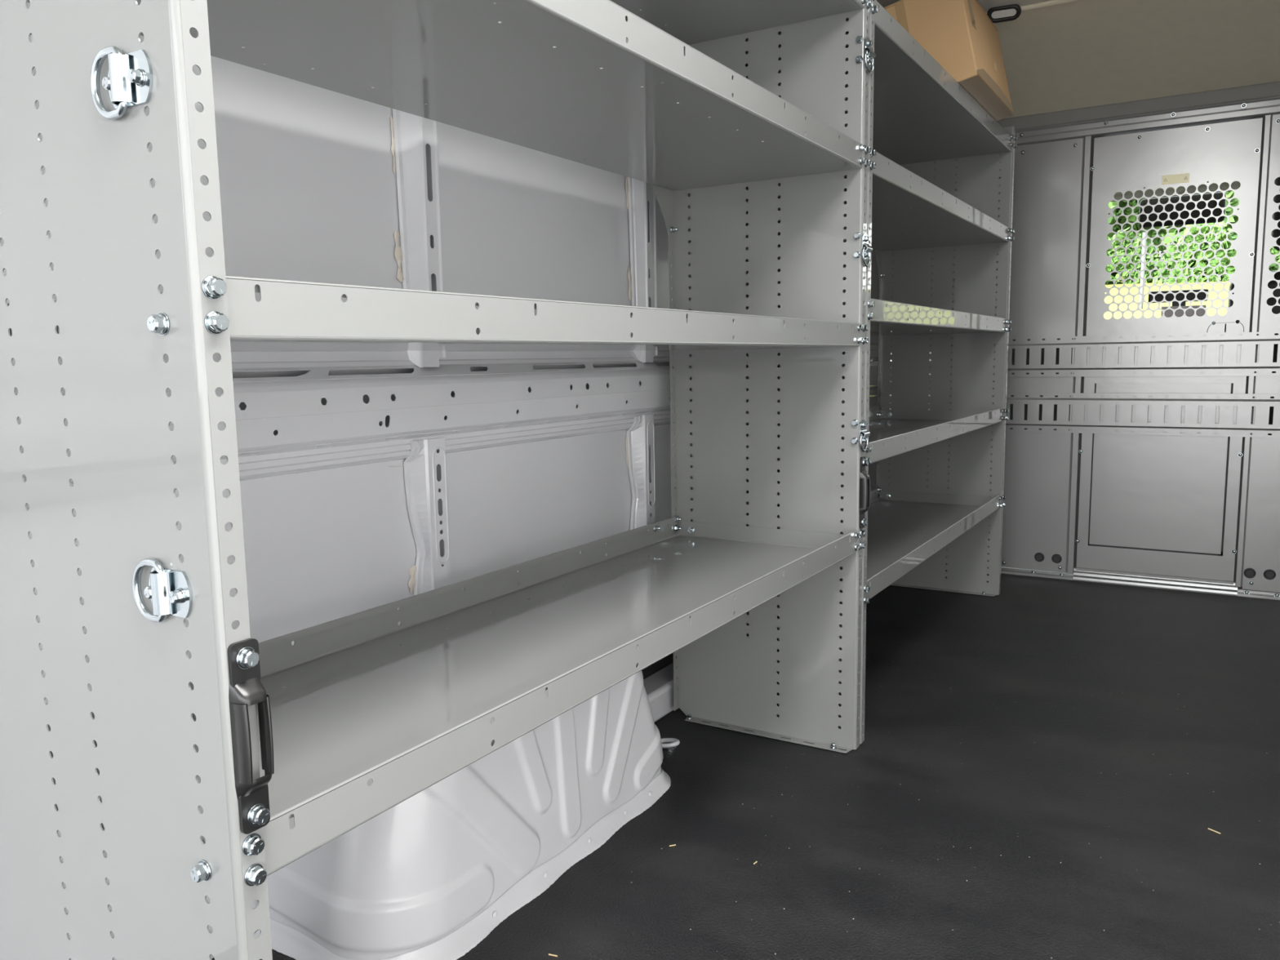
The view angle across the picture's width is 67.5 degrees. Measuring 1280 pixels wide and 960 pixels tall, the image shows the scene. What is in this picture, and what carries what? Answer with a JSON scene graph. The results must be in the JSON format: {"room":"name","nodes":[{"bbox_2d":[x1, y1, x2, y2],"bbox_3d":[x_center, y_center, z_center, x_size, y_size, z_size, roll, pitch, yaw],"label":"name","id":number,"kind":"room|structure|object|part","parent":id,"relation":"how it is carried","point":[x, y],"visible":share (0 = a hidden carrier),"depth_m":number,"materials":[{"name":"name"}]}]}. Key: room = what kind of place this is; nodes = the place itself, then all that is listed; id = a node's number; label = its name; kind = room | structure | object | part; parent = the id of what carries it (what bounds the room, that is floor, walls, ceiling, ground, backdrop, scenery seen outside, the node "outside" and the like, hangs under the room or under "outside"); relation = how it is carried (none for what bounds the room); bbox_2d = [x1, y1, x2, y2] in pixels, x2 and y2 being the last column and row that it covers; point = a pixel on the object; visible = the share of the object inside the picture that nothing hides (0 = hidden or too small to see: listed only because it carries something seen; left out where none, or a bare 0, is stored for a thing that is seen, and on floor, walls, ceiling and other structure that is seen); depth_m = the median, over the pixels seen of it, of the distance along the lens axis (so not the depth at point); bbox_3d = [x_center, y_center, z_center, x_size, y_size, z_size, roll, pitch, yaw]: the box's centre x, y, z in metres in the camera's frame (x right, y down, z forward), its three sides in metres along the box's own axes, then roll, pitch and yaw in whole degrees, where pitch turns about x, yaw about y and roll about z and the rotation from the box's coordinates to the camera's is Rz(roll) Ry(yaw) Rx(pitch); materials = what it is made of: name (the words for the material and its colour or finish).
{"room":"vehicle interior","nodes":[
{"label":"vehicle interior","id":0,"kind":"room"},
{"bbox_2d":[0,2,931,959],"bbox_3d":[-0.059,-0.356,2.139,0.138,1.920,7.180,3,8,31],"label":"wall","id":1,"kind":"structure","parent":0,"point":[369,479],"depth_m":1.64,"materials":[{"name":"grey metal"}]},
{"bbox_3d":[-0.453,-0.137,1.513,0.085,0.245,5.620,3,8,31],"label":"belt rail","id":2,"kind":"part","parent":1,"relation":"part of","materials":[{"name":"grey metal"}]},
{"bbox_3d":[0.441,0.431,3.050,0.138,0.075,2.220,3,8,31],"label":"sill","id":3,"kind":"part","parent":1,"relation":"part of","materials":[{"name":"white paint"}]},
{"bbox_2d":[986,4,1021,22],"bbox_3d":[1.111,-1.424,2.923,0.098,0.041,0.037,2,8,23],"label":"light","id":4,"kind":"object","parent":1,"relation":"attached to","point":[1008,12],"visible":0.94,"depth_m":2.92,"materials":[{"name":"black plastic"}]},
{"bbox_2d":[1009,321,1226,430],"bbox_3d":[2.431,-0.463,4.657,1.720,0.585,0.550,3,8,31],"label":"dashboard","id":5,"kind":"object","parent":1,"relation":"attached to","point":[1212,322],"visible":0.02,"depth_m":4.64,"materials":[{"name":"black plastic"}]},
{"bbox_2d":[1148,288,1208,306],"bbox_3d":[2.554,-0.825,4.554,0.250,0.154,0.085,3,8,31],"label":"holder","id":6,"kind":"object","parent":5,"relation":"on","point":[1201,295],"visible":0.38,"depth_m":4.55,"materials":[{"name":"black plastic"}]},
{"bbox_2d":[1160,305,1205,317],"bbox_3d":[2.531,-0.774,4.463,0.180,0.073,0.015,3,8,31],"label":"paper card","id":7,"kind":"object","parent":5,"relation":"on","point":[1200,312],"visible":0.57,"depth_m":4.45,"materials":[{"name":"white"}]},
{"bbox_2d":[1111,181,1240,201],"bbox_3d":[2.156,-1.291,4.117,1.760,0.148,0.160,3,8,31],"label":"trim","id":8,"kind":"structure","parent":1,"relation":"attached to","point":[1224,186],"depth_m":4.01,"materials":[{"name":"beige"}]},
{"bbox_3d":[2.429,-1.087,4.592,1.800,0.740,0.620,3,8,31],"label":"window","id":9,"kind":"structure","parent":1,"relation":"in","visible":0},
{"bbox_2d":[1138,191,1226,227],"bbox_3d":[2.402,-1.243,4.239,0.330,0.234,0.130,3,8,31],"label":"mirror","id":10,"kind":"object","parent":9,"relation":"attached to","point":[1180,206],"visible":0.77,"depth_m":4.19,"materials":[{"name":"black glass"}]},
{"bbox_2d":[211,566,1279,959],"bbox_3d":[0.294,0.718,1.257,1.880,0.040,5.800,3,8,31],"label":"floor","id":11,"kind":"structure","parent":0,"point":[1066,652],"depth_m":1.79,"materials":[{"name":"black rubber"}]},
{"bbox_2d":[0,0,875,959],"bbox_3d":[-0.105,-0.134,1.463,0.458,1.604,1.560,3,8,31],"label":"shelving unit","id":12,"kind":"object","parent":11,"relation":"on","point":[211,773],"visible":1,"depth_m":1.00,"materials":[{"name":"light grey painted metal"},{"name":"zinc-plated steel"},{"name":"black plastic"}]},
{"bbox_3d":[-0.371,-0.291,0.698,0.052,0.036,0.002,3,8,31],"label":"ring plate","id":13,"kind":"part","parent":12,"relation":"part of","materials":[{"name":"silver metal"}]},
{"bbox_3d":[-0.501,-0.047,0.828,0.441,1.604,0.028,3,8,31],"label":"upright panel","id":14,"kind":"part","parent":12,"relation":"part of","materials":[{"name":"grey metal"}]},
{"bbox_3d":[-0.365,0.087,0.746,0.052,0.036,0.002,3,8,31],"label":"ring plate","id":15,"kind":"part","parent":12,"relation":"part of","materials":[{"name":"silver metal"}]},
{"bbox_3d":[-0.121,-0.224,1.445,0.434,0.048,1.504,3,8,31],"label":"shelf","id":16,"kind":"part","parent":12,"relation":"part of","materials":[{"name":"grey metal"}]},
{"bbox_3d":[-0.127,-0.576,1.401,0.434,0.048,1.504,3,8,31],"label":"shelf","id":17,"kind":"part","parent":12,"relation":"part of","materials":[{"name":"grey metal"}]},
{"bbox_3d":[-0.115,0.205,1.499,0.434,0.048,1.504,3,8,31],"label":"shelf","id":18,"kind":"part","parent":12,"relation":"part of","materials":[{"name":"grey metal"}]},
{"bbox_3d":[-0.132,-0.880,1.363,0.434,0.048,1.504,3,8,31],"label":"shelf","id":19,"kind":"part","parent":12,"relation":"part of","materials":[{"name":"grey metal"}]},
{"bbox_3d":[0.249,-0.215,2.064,0.445,1.605,0.105,3,8,28],"label":"upright panel","id":20,"kind":"part","parent":12,"relation":"part of","materials":[{"name":"grey metal"}]},
{"bbox_3d":[0.467,-0.101,2.009,0.002,0.052,0.036,3,8,31],"label":"ring plate","id":21,"kind":"part","parent":12,"relation":"part of","materials":[{"name":"silver metal"}]},
{"bbox_3d":[0.461,-0.479,1.961,0.002,0.052,0.036,3,8,31],"label":"ring plate","id":22,"kind":"part","parent":12,"relation":"part of","materials":[{"name":"silver metal"}]},
{"bbox_3d":[0.455,-0.857,1.913,0.002,0.052,0.036,3,8,31],"label":"ring plate","id":23,"kind":"part","parent":12,"relation":"part of","materials":[{"name":"silver metal"}]},
{"bbox_2d":[253,621,671,959],"bbox_3d":[-0.247,0.439,1.673,0.312,0.426,0.827,3,8,31],"label":"wheel arch","id":24,"kind":"object","parent":11,"relation":"on","point":[430,876],"visible":0.54,"depth_m":1.44,"materials":[{"name":"white paint"}]},
{"bbox_2d":[661,737,679,751],"bbox_3d":[0.059,0.582,2.118,0.064,0.021,0.044,3,8,31],"label":"ring","id":25,"kind":"object","parent":11,"relation":"on","point":[665,746],"visible":0.66,"depth_m":2.10,"materials":[{"name":"silver metal"}]},
{"bbox_2d":[688,0,1017,744],"bbox_3d":[0.691,-0.312,2.778,0.451,1.604,1.548,3,8,31],"label":"shelving unit","id":26,"kind":"object","parent":11,"relation":"on","point":[916,121],"visible":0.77,"depth_m":3.26,"materials":[{"name":"grey metal"}]},
{"bbox_3d":[0.293,-0.225,2.136,0.438,1.604,0.028,3,8,31],"label":"upright panel","id":27,"kind":"part","parent":26,"relation":"part of","materials":[{"name":"grey metal"}]},
{"bbox_3d":[0.687,0.150,2.828,0.434,0.048,1.517,3,8,31],"label":"shelf","id":28,"kind":"part","parent":26,"relation":"part of","materials":[{"name":"grey metal"}]},
{"bbox_3d":[0.682,-0.151,2.790,0.434,0.048,1.517,3,8,31],"label":"shelf","id":29,"kind":"part","parent":26,"relation":"part of","materials":[{"name":"grey metal"}]},
{"bbox_3d":[0.677,-0.455,2.752,0.434,0.048,1.517,3,8,31],"label":"shelf","id":30,"kind":"part","parent":26,"relation":"part of","materials":[{"name":"grey metal"}]},
{"bbox_3d":[0.672,-0.756,2.714,0.434,0.048,1.517,3,8,31],"label":"shelf","id":31,"kind":"part","parent":26,"relation":"part of","materials":[{"name":"grey metal"}]},
{"bbox_3d":[0.668,-1.049,2.677,0.434,0.048,1.517,3,8,31],"label":"shelf","id":32,"kind":"part","parent":26,"relation":"part of","materials":[{"name":"grey metal"}]},
{"bbox_3d":[1.053,-0.394,3.382,0.448,1.605,0.105,3,8,28],"label":"upright panel","id":33,"kind":"part","parent":26,"relation":"part of","materials":[{"name":"grey metal"}]},
{"bbox_2d":[884,0,1013,120],"bbox_3d":[0.912,-1.213,2.796,0.258,0.301,0.516,3,8,31],"label":"cardboard box","id":34,"kind":"object","parent":26,"relation":"on","point":[959,35],"visible":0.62,"depth_m":2.58,"materials":[{"name":"beige cardboard"}]},
{"bbox_2d":[631,692,1279,958],"bbox_3d":[0.702,0.641,1.643,1.189,0.002,1.993,3,8,31],"label":"floor grit","id":35,"kind":"structure","parent":11,"relation":"on","point":[1122,692],"depth_m":1.68,"materials":[{"name":"yellow"}]},
{"bbox_2d":[880,81,1279,599],"bbox_3d":[1.705,-0.480,3.486,1.880,1.735,0.044,3,8,31],"label":"wall","id":36,"kind":"structure","parent":11,"relation":"on","point":[1191,513],"depth_m":3.44,"materials":[{"name":"grey metal"}]},
{"bbox_3d":[1.271,-0.462,3.762,0.854,1.600,0.028,3,8,31],"label":"panel","id":37,"kind":"part","parent":36,"relation":"part of","materials":[{"name":"grey metal"}]},
{"bbox_2d":[889,392,1279,437],"bbox_3d":[1.731,-0.241,3.486,1.750,0.148,0.014,3,8,31],"label":"track","id":38,"kind":"object","parent":36,"relation":"attached to","point":[1244,402],"visible":0.62,"depth_m":3.43,"materials":[{"name":"grey metal"}]},
{"bbox_2d":[890,331,1279,377],"bbox_3d":[1.728,-0.448,3.460,1.750,0.148,0.014,3,8,31],"label":"track","id":39,"kind":"object","parent":36,"relation":"attached to","point":[1246,366],"visible":0.61,"depth_m":3.41,"materials":[{"name":"grey metal"}]},
{"bbox_3d":[1.716,0.359,3.588,1.880,0.043,0.036,3,8,31],"label":"sill rail","id":40,"kind":"part","parent":36,"relation":"part of","materials":[{"name":"grey metal"}]},
{"bbox_2d":[986,0,1279,118],"bbox_3d":[1.530,-1.382,3.085,1.860,0.174,0.687,3,8,31],"label":"ceiling","id":41,"kind":"structure","parent":36,"relation":"attached to","point":[1058,55],"depth_m":3.08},
{"bbox_3d":[1.695,-1.282,3.390,1.880,0.120,0.032,3,8,31],"label":"header rail","id":42,"kind":"part","parent":36,"relation":"part of","materials":[{"name":"grey metal"}]},
{"bbox_3d":[1.860,-0.430,3.405,0.507,1.579,0.020,3,8,31],"label":"door panel","id":43,"kind":"part","parent":36,"relation":"part of","materials":[{"name":"grey metal"}]},
{"bbox_2d":[1161,173,1189,184],"bbox_3d":[1.855,-1.043,3.319,0.083,0.031,0.001,3,8,31],"label":"warning sticker","id":44,"kind":"object","parent":36,"relation":"attached to","point":[1178,178],"visible":1,"depth_m":3.32,"materials":[{"name":"beige paper"}]},
{"bbox_3d":[2.299,-0.401,3.144,0.503,1.600,0.028,3,8,31],"label":"panel","id":45,"kind":"part","parent":36,"relation":"part of","materials":[{"name":"grey metal"}]},
{"bbox_2d":[876,0,1049,13],"bbox_3d":[0.565,-1.264,1.471,1.840,0.030,6.900,3,8,31],"label":"ceiling","id":46,"kind":"structure","parent":0,"point":[986,5],"depth_m":2.88,"materials":[{"name":"grey"}]},
{"bbox_3d":[2.176,0.607,4.339,1.800,0.050,1.400,3,8,31],"label":"floor","id":47,"kind":"structure","parent":0,"visible":0},
{"bbox_2d":[1227,177,1279,435],"bbox_3d":[2.516,-0.249,3.692,0.500,1.800,0.610,3,8,31],"label":"passenger seat","id":48,"kind":"object","parent":47,"relation":"on","point":[1273,284],"visible":0.12,"depth_m":3.43,"materials":[{"name":"black fabric"}]},
{"bbox_3d":[2.388,-0.412,3.459,0.475,0.685,0.120,3,8,31],"label":"seat","id":49,"kind":"part","parent":48,"relation":"part of","materials":[{"name":"plastic"}]},
{"label":"outside","id":50,"kind":"structure","parent":0,"visible":0},
{"bbox_2d":[1103,271,1231,319],"bbox_3d":[14.126,-4.258,24.336,80.000,5.262,44.000,3,8,31],"label":"field","id":51,"kind":"structure","parent":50,"point":[1223,295],"depth_m":27.81,"materials":[{"name":"beige"}]},
{"bbox_2d":[1105,226,1164,284],"bbox_3d":[18.872,-8.492,37.375,3.276,2.575,1.609,3,8,31],"label":"bush","id":52,"kind":"object","parent":51,"relation":"on","point":[1135,242],"visible":0.41,"depth_m":36.73,"materials":[{"name":"green plant"}]},
{"bbox_2d":[1106,199,1166,274],"bbox_3d":[22.451,-12.372,43.473,3.687,7.284,3.359,3,8,31],"label":"tree","id":53,"kind":"object","parent":51,"relation":"on","point":[1117,211],"visible":0.1,"depth_m":42.72,"materials":[{"name":"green plant"}]},
{"bbox_2d":[1138,231,1146,308],"bbox_3d":[13.048,-4.803,24.918,0.095,3.200,0.100,3,8,31],"label":"utility pole","id":54,"kind":"object","parent":51,"relation":"on","point":[1144,242],"visible":0.44,"depth_m":24.80,"materials":[{"name":"grey metal"}]},
{"bbox_2d":[1151,220,1237,284],"bbox_3d":[20.209,-7.973,34.278,3.291,2.603,1.610,3,8,31],"label":"bush","id":55,"kind":"object","parent":51,"relation":"on","point":[1214,262],"visible":0.57,"depth_m":33.87,"materials":[{"name":"green plant"}]},
{"bbox_2d":[1159,191,1239,273],"bbox_3d":[21.891,-11.395,37.523,3.387,6.850,3.318,-5,8,-27],"label":"tree","id":56,"kind":"object","parent":51,"relation":"on","point":[1234,202],"visible":0.08,"depth_m":36.89,"materials":[{"name":"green plant"}]},
{"bbox_2d":[1268,247,1279,271],"bbox_3d":[23.584,-8.165,34.544,3.372,2.506,1.615,3,8,31],"label":"bush","id":57,"kind":"object","parent":51,"relation":"on","point":[1273,267],"visible":0.07,"depth_m":34.40,"materials":[{"name":"green plant"}]}
]}

